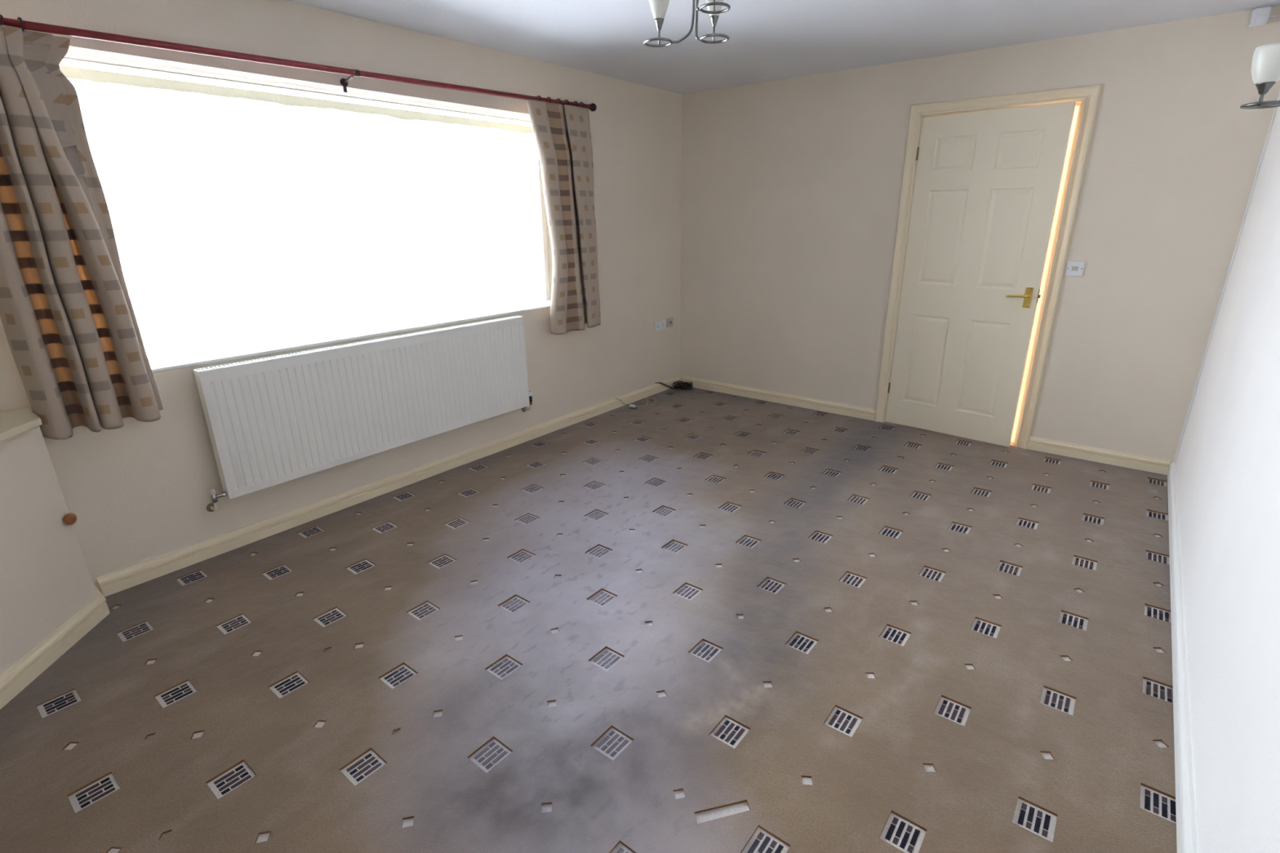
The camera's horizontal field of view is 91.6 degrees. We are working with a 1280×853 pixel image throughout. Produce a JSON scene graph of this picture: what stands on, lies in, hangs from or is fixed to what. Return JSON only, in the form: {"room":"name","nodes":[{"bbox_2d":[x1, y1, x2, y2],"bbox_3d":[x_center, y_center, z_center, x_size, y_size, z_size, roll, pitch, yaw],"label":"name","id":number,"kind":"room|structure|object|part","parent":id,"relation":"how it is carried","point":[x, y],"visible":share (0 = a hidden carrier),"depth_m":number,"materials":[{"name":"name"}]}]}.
{"room":"empty living room","nodes":[
{"label":"empty living room","id":0,"kind":"room"},
{"bbox_2d":[0,0,682,592],"bbox_3d":[-1.328,-0.838,3.417,0.280,2.540,5.270,14,24,36],"label":"wall","id":1,"kind":"structure","parent":0,"point":[137,491],"depth_m":3.03,"materials":[{"name":"paint"}]},
{"bbox_2d":[0,17,596,111],"bbox_3d":[-1.326,-1.588,2.844,0.109,0.157,3.275,14,24,36],"label":"pole","id":2,"kind":"object","parent":1,"relation":"attached to","point":[28,25],"visible":0.84,"depth_m":2.52,"materials":[{"name":"brown wood"}]},
{"bbox_2d":[0,13,163,439],"bbox_3d":[-2.020,-0.646,2.151,0.129,1.362,0.398,14,24,36],"label":"curtain","id":3,"kind":"object","parent":2,"relation":"hanging from","point":[69,322],"visible":0.98,"depth_m":2.15,"materials":[{"name":"beige fabric"}]},
{"bbox_2d":[525,95,600,334],"bbox_3d":[-0.469,-1.324,4.003,0.123,1.413,0.570,14,24,36],"label":"curtain","id":4,"kind":"object","parent":2,"relation":"hanging from","point":[562,133],"visible":0.99,"depth_m":3.97,"materials":[{"name":"beige fabric"}]},
{"bbox_2d":[59,57,551,373],"bbox_3d":[-1.431,-1.067,3.193,0.274,1.160,2.750,14,24,36],"label":"window","id":5,"kind":"structure","parent":1,"relation":"in","point":[166,362],"depth_m":3.08,"materials":[{"name":"white plastic"}]},
{"bbox_3d":[-1.519,-1.095,3.257,0.004,1.136,2.680,14,24,36],"label":"pane","id":6,"kind":"part","parent":5,"relation":"part of","materials":[{"name":"clear glass"}]},
{"bbox_3d":[-1.403,-0.519,3.362,0.219,0.015,2.746,14,24,36],"label":"sill","id":7,"kind":"part","parent":5,"relation":"part of","materials":[{"name":"white plastic"}]},
{"bbox_2d":[193,315,532,511],"bbox_3d":[-1.309,-0.155,3.341,0.099,0.649,1.888,14,24,36],"label":"radiator","id":8,"kind":"object","parent":1,"relation":"attached to","point":[272,421],"visible":1,"depth_m":3.10,"materials":[{"name":"white metal"}]},
{"bbox_3d":[-1.838,0.042,2.674,0.061,0.578,0.002,14,24,36],"label":"panel","id":9,"kind":"part","parent":8,"relation":"part of","materials":[{"name":"white metal"}]},
{"bbox_2d":[194,315,523,372],"bbox_3d":[-1.296,-0.460,3.234,0.060,0.004,1.762,14,24,36],"label":"grille","id":10,"kind":"object","parent":8,"relation":"attached to","point":[248,364],"depth_m":3.07,"materials":[{"name":"white metal"}]},
{"bbox_2d":[96,375,875,596],"bbox_3d":[-0.233,0.283,3.523,1.744,0.083,4.100,14,24,36],"label":"baseboard","id":11,"kind":"structure","parent":1,"relation":"attached to","point":[122,580],"depth_m":3.49,"materials":[{"name":"beige paint"}]},
{"bbox_2d":[653,320,665,331],"bbox_3d":[0.166,-0.837,5.158,0.012,0.076,0.146,14,24,36],"label":"socket","id":12,"kind":"object","parent":1,"relation":"attached to","point":[660,325],"visible":1,"depth_m":5.15,"materials":[{"name":"white plastic"}]},
{"bbox_2d":[666,317,673,327],"bbox_3d":[0.255,-0.881,5.261,0.013,0.072,0.084,14,24,36],"label":"socket","id":13,"kind":"object","parent":1,"relation":"attached to","point":[669,321],"visible":1,"depth_m":5.25,"materials":[{"name":"grey plastic"}]},
{"bbox_2d":[0,386,1177,852],"bbox_3d":[0.142,0.606,2.708,3.457,0.008,5.130,14,24,36],"label":"floor","id":14,"kind":"structure","parent":0,"point":[695,620],"depth_m":2.11,"materials":[{"name":"beige carpet"}]},
{"bbox_2d":[0,407,110,709],"bbox_3d":[-2.043,0.539,1.710,1.134,0.811,0.936,14,24,36],"label":"base cabinet","id":15,"kind":"object","parent":14,"relation":"on","point":[50,600],"visible":1,"depth_m":2.12,"materials":[{"name":"wood"}]},
{"bbox_3d":[-2.009,0.866,1.879,0.125,0.083,1.375,-4,19,-11],"label":"skirting","id":16,"kind":"part","parent":15,"relation":"part of","materials":[{"name":"beige paint"}]},
{"bbox_3d":[-2.064,0.335,2.252,0.032,0.042,0.043,-3,19,-6],"label":"knob","id":17,"kind":"part","parent":15,"relation":"part of","materials":[{"name":"brown wood"}]},
{"bbox_2d":[629,397,656,407],"bbox_3d":[0.039,-0.197,5.018,0.142,0.018,0.304,14,24,36],"label":"plug","id":18,"kind":"object","parent":14,"relation":"on","point":[630,405],"visible":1,"depth_m":4.94,"materials":[{"name":"white plastic"}]},
{"bbox_2d":[655,380,693,390],"bbox_3d":[0.317,-0.353,5.330,0.222,0.093,0.360,14,24,36],"label":"cable coil","id":19,"kind":"object","parent":14,"relation":"on","point":[683,386],"visible":1,"depth_m":5.37,"materials":[{"name":"black plastic"}]},
{"bbox_2d":[286,0,1279,93],"bbox_3d":[0.046,-1.653,1.981,3.817,0.100,5.270,14,24,36],"label":"ceiling","id":20,"kind":"structure","parent":0,"point":[769,40],"depth_m":3.10,"materials":[{"name":"paint"}]},
{"bbox_2d":[643,0,730,47],"bbox_3d":[0.169,-1.546,2.242,0.326,0.274,0.212,4,19,13],"label":"ceiling light","id":21,"kind":"object","parent":20,"relation":"attached to","point":[659,7],"visible":1,"depth_m":2.29,"materials":[{"name":"silver metal"}]},
{"bbox_3d":[0.073,-1.470,2.357,0.007,0.050,0.007,-11,21,-27],"label":"stem","id":22,"kind":"part","parent":21,"relation":"part of","materials":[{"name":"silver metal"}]},
{"bbox_3d":[0.071,-1.585,2.317,0.093,0.127,0.093,14,24,36],"label":"lamp shade","id":23,"kind":"part","parent":21,"relation":"part of","materials":[{"name":"white glass"}]},
{"bbox_3d":[0.158,-1.504,2.273,0.091,0.175,0.017,8,20,23],"label":"arm","id":24,"kind":"part","parent":21,"relation":"part of","materials":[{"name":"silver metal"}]},
{"bbox_3d":[0.206,-1.534,2.207,0.018,0.117,0.060,-1,19,-1],"label":"arm","id":25,"kind":"part","parent":21,"relation":"part of","materials":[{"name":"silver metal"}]},
{"bbox_3d":[0.212,-1.499,2.257,0.023,0.174,0.018,14,24,36],"label":"arm","id":26,"kind":"part","parent":21,"relation":"part of","materials":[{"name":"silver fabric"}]},
{"bbox_3d":[0.274,-1.562,2.280,0.082,0.112,0.082,14,24,36],"label":"lamp shade","id":27,"kind":"part","parent":21,"relation":"part of","materials":[{"name":"white glass"}]},
{"bbox_2d":[679,4,1279,470],"bbox_3d":[1.718,-1.154,4.235,3.417,2.540,0.120,14,24,36],"label":"wall","id":28,"kind":"structure","parent":0,"point":[791,188],"depth_m":3.72,"materials":[{"name":"paint"}]},
{"bbox_2d":[884,421,1014,446],"bbox_3d":[2.104,0.044,4.270,0.820,0.007,0.034,14,24,36],"label":"trim","id":29,"kind":"structure","parent":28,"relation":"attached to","point":[1011,444],"depth_m":4.41,"materials":[{"name":"beige wood"}]},
{"bbox_2d":[884,99,1083,446],"bbox_3d":[2.087,-0.903,3.940,0.844,2.008,0.234,14,24,36],"label":"door","id":30,"kind":"structure","parent":28,"relation":"in","point":[986,184],"depth_m":3.87,"materials":[{"name":"beige paint"}]},
{"bbox_3d":[1.938,-0.448,4.214,0.240,0.608,0.036,16,25,40],"label":"panel","id":31,"kind":"part","parent":30,"relation":"part of","materials":[{"name":"beige paint"}]},
{"bbox_3d":[1.929,-1.196,3.958,0.240,0.583,0.036,16,25,40],"label":"panel","id":32,"kind":"part","parent":30,"relation":"part of","materials":[{"name":"beige paint"}]},
{"bbox_3d":[1.923,-1.662,3.799,0.240,0.205,0.036,16,25,40],"label":"panel","id":33,"kind":"part","parent":30,"relation":"part of","materials":[{"name":"beige paint"}]},
{"bbox_3d":[2.194,-0.373,3.987,0.236,0.608,0.036,16,25,40],"label":"panel","id":34,"kind":"part","parent":30,"relation":"part of","materials":[{"name":"beige paint"}]},
{"bbox_3d":[2.185,-1.121,3.732,0.236,0.583,0.036,16,25,40],"label":"panel","id":35,"kind":"part","parent":30,"relation":"part of","materials":[{"name":"beige paint"}]},
{"bbox_3d":[2.256,-0.780,3.718,0.123,0.025,0.046,16,25,40],"label":"lever handle","id":36,"kind":"part","parent":30,"relation":"part of","materials":[{"name":"gold metal"}]},
{"bbox_3d":[2.180,-1.588,3.573,0.236,0.205,0.036,16,25,40],"label":"panel","id":37,"kind":"part","parent":30,"relation":"part of","materials":[{"name":"beige paint"}]},
{"bbox_3d":[2.309,-0.767,3.705,0.042,0.120,0.006,16,25,40],"label":"handle plate","id":38,"kind":"part","parent":30,"relation":"part of","materials":[{"name":"gold metal"}]},
{"bbox_2d":[874,84,1101,448],"bbox_3d":[2.077,-0.928,3.918,0.968,2.070,0.022,14,24,36],"label":"trim","id":39,"kind":"structure","parent":28,"relation":"attached to","point":[1090,95],"depth_m":3.74,"materials":[{"name":"beige paint"}]},
{"bbox_2d":[1065,260,1085,276],"bbox_3d":[2.499,-0.908,3.576,0.084,0.084,0.014,14,24,36],"label":"light switch","id":40,"kind":"object","parent":28,"relation":"attached to","point":[1073,268],"visible":1,"depth_m":3.57,"materials":[{"name":"white plastic"}]},
{"bbox_2d":[1026,435,1170,475],"bbox_3d":[2.738,0.169,3.752,0.702,0.083,0.020,14,24,36],"label":"baseboard","id":41,"kind":"structure","parent":28,"relation":"attached to","point":[1161,466],"depth_m":3.73,"materials":[{"name":"beige paint"}]},
{"bbox_2d":[1173,14,1279,462],"bbox_3d":[2.956,-0.852,3.206,0.017,2.193,0.149,-17,24,-39],"label":"cable","id":42,"kind":"object","parent":28,"relation":"attached to","point":[1278,15],"visible":0.89,"depth_m":3.15,"materials":[{"name":"white plastic"}]},
{"bbox_2d":[1248,6,1271,26],"bbox_3d":[2.869,-1.902,2.884,0.060,0.084,0.071,9,21,25],"label":"sensor","id":43,"kind":"object","parent":28,"relation":"attached to","point":[1260,16],"visible":1,"depth_m":2.86,"materials":[{"name":"white plastic"}]},
{"bbox_2d":[1010,391,1023,443],"bbox_3d":[2.652,-0.154,4.885,2.700,0.026,1.480,14,24,36],"label":"floor","id":44,"kind":"structure","parent":0,"point":[1021,393],"depth_m":4.58,"materials":[{"name":"beige"}]},
{"bbox_2d":[1020,106,1079,391],"bbox_3d":[2.639,-1.289,4.497,2.900,2.374,1.480,14,24,36],"label":"wall","id":45,"kind":"structure","parent":0,"point":[1076,110],"depth_m":4.84,"materials":[{"name":"beige"}]},
{"bbox_2d":[1175,99,1279,852],"bbox_3d":[1.511,-0.145,1.286,0.120,2.540,5.270,14,24,36],"label":"wall","id":46,"kind":"structure","parent":0,"point":[1228,460],"depth_m":1.74,"materials":[{"name":"paint"}]},
{"bbox_2d":[1167,461,1197,852],"bbox_3d":[1.463,0.893,1.677,0.020,0.083,5.050,14,24,36],"label":"baseboard","id":47,"kind":"structure","parent":46,"relation":"attached to","point":[1186,827],"depth_m":1.85,"materials":[{"name":"white paint"}]},
{"bbox_2d":[1191,385,1197,396],"bbox_3d":[3.004,-0.193,3.370,0.009,0.060,0.021,14,24,36],"label":"clip","id":48,"kind":"object","parent":46,"relation":"attached to","point":[1196,386],"visible":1,"depth_m":3.36,"materials":[{"name":"white plastic"}]},
{"bbox_2d":[1240,42,1279,109],"bbox_3d":[1.950,-1.048,1.849,0.214,0.164,0.116,17,26,42],"label":"wall lamp","id":49,"kind":"object","parent":46,"relation":"attached to","point":[1265,65],"visible":1,"depth_m":1.86,"materials":[{"name":"white glass"}]},
{"bbox_3d":[1.950,-1.010,1.873,0.199,0.076,0.111,14,24,36],"label":"arm","id":50,"kind":"part","parent":49,"relation":"part of","materials":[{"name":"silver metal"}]},
{"bbox_3d":[1.898,-1.087,1.873,0.092,0.104,0.092,14,24,36],"label":"lamp shade","id":51,"kind":"part","parent":49,"relation":"part of","materials":[{"name":"white glass"}]},
{"bbox_3d":[1.923,-0.993,1.888,0.067,0.035,0.009,12,23,33],"label":"stem","id":52,"kind":"part","parent":49,"relation":"part of","materials":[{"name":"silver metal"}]},
{"label":"outside","id":53,"kind":"structure","parent":0,"visible":0},
{"bbox_2d":[121,247,541,357],"bbox_3d":[-13.074,-2.201,12.784,29.720,0.200,45.000,14,24,36],"label":"ground","id":54,"kind":"structure","parent":53,"point":[182,307],"depth_m":15.95,"materials":[{"name":"white"}]}
]}

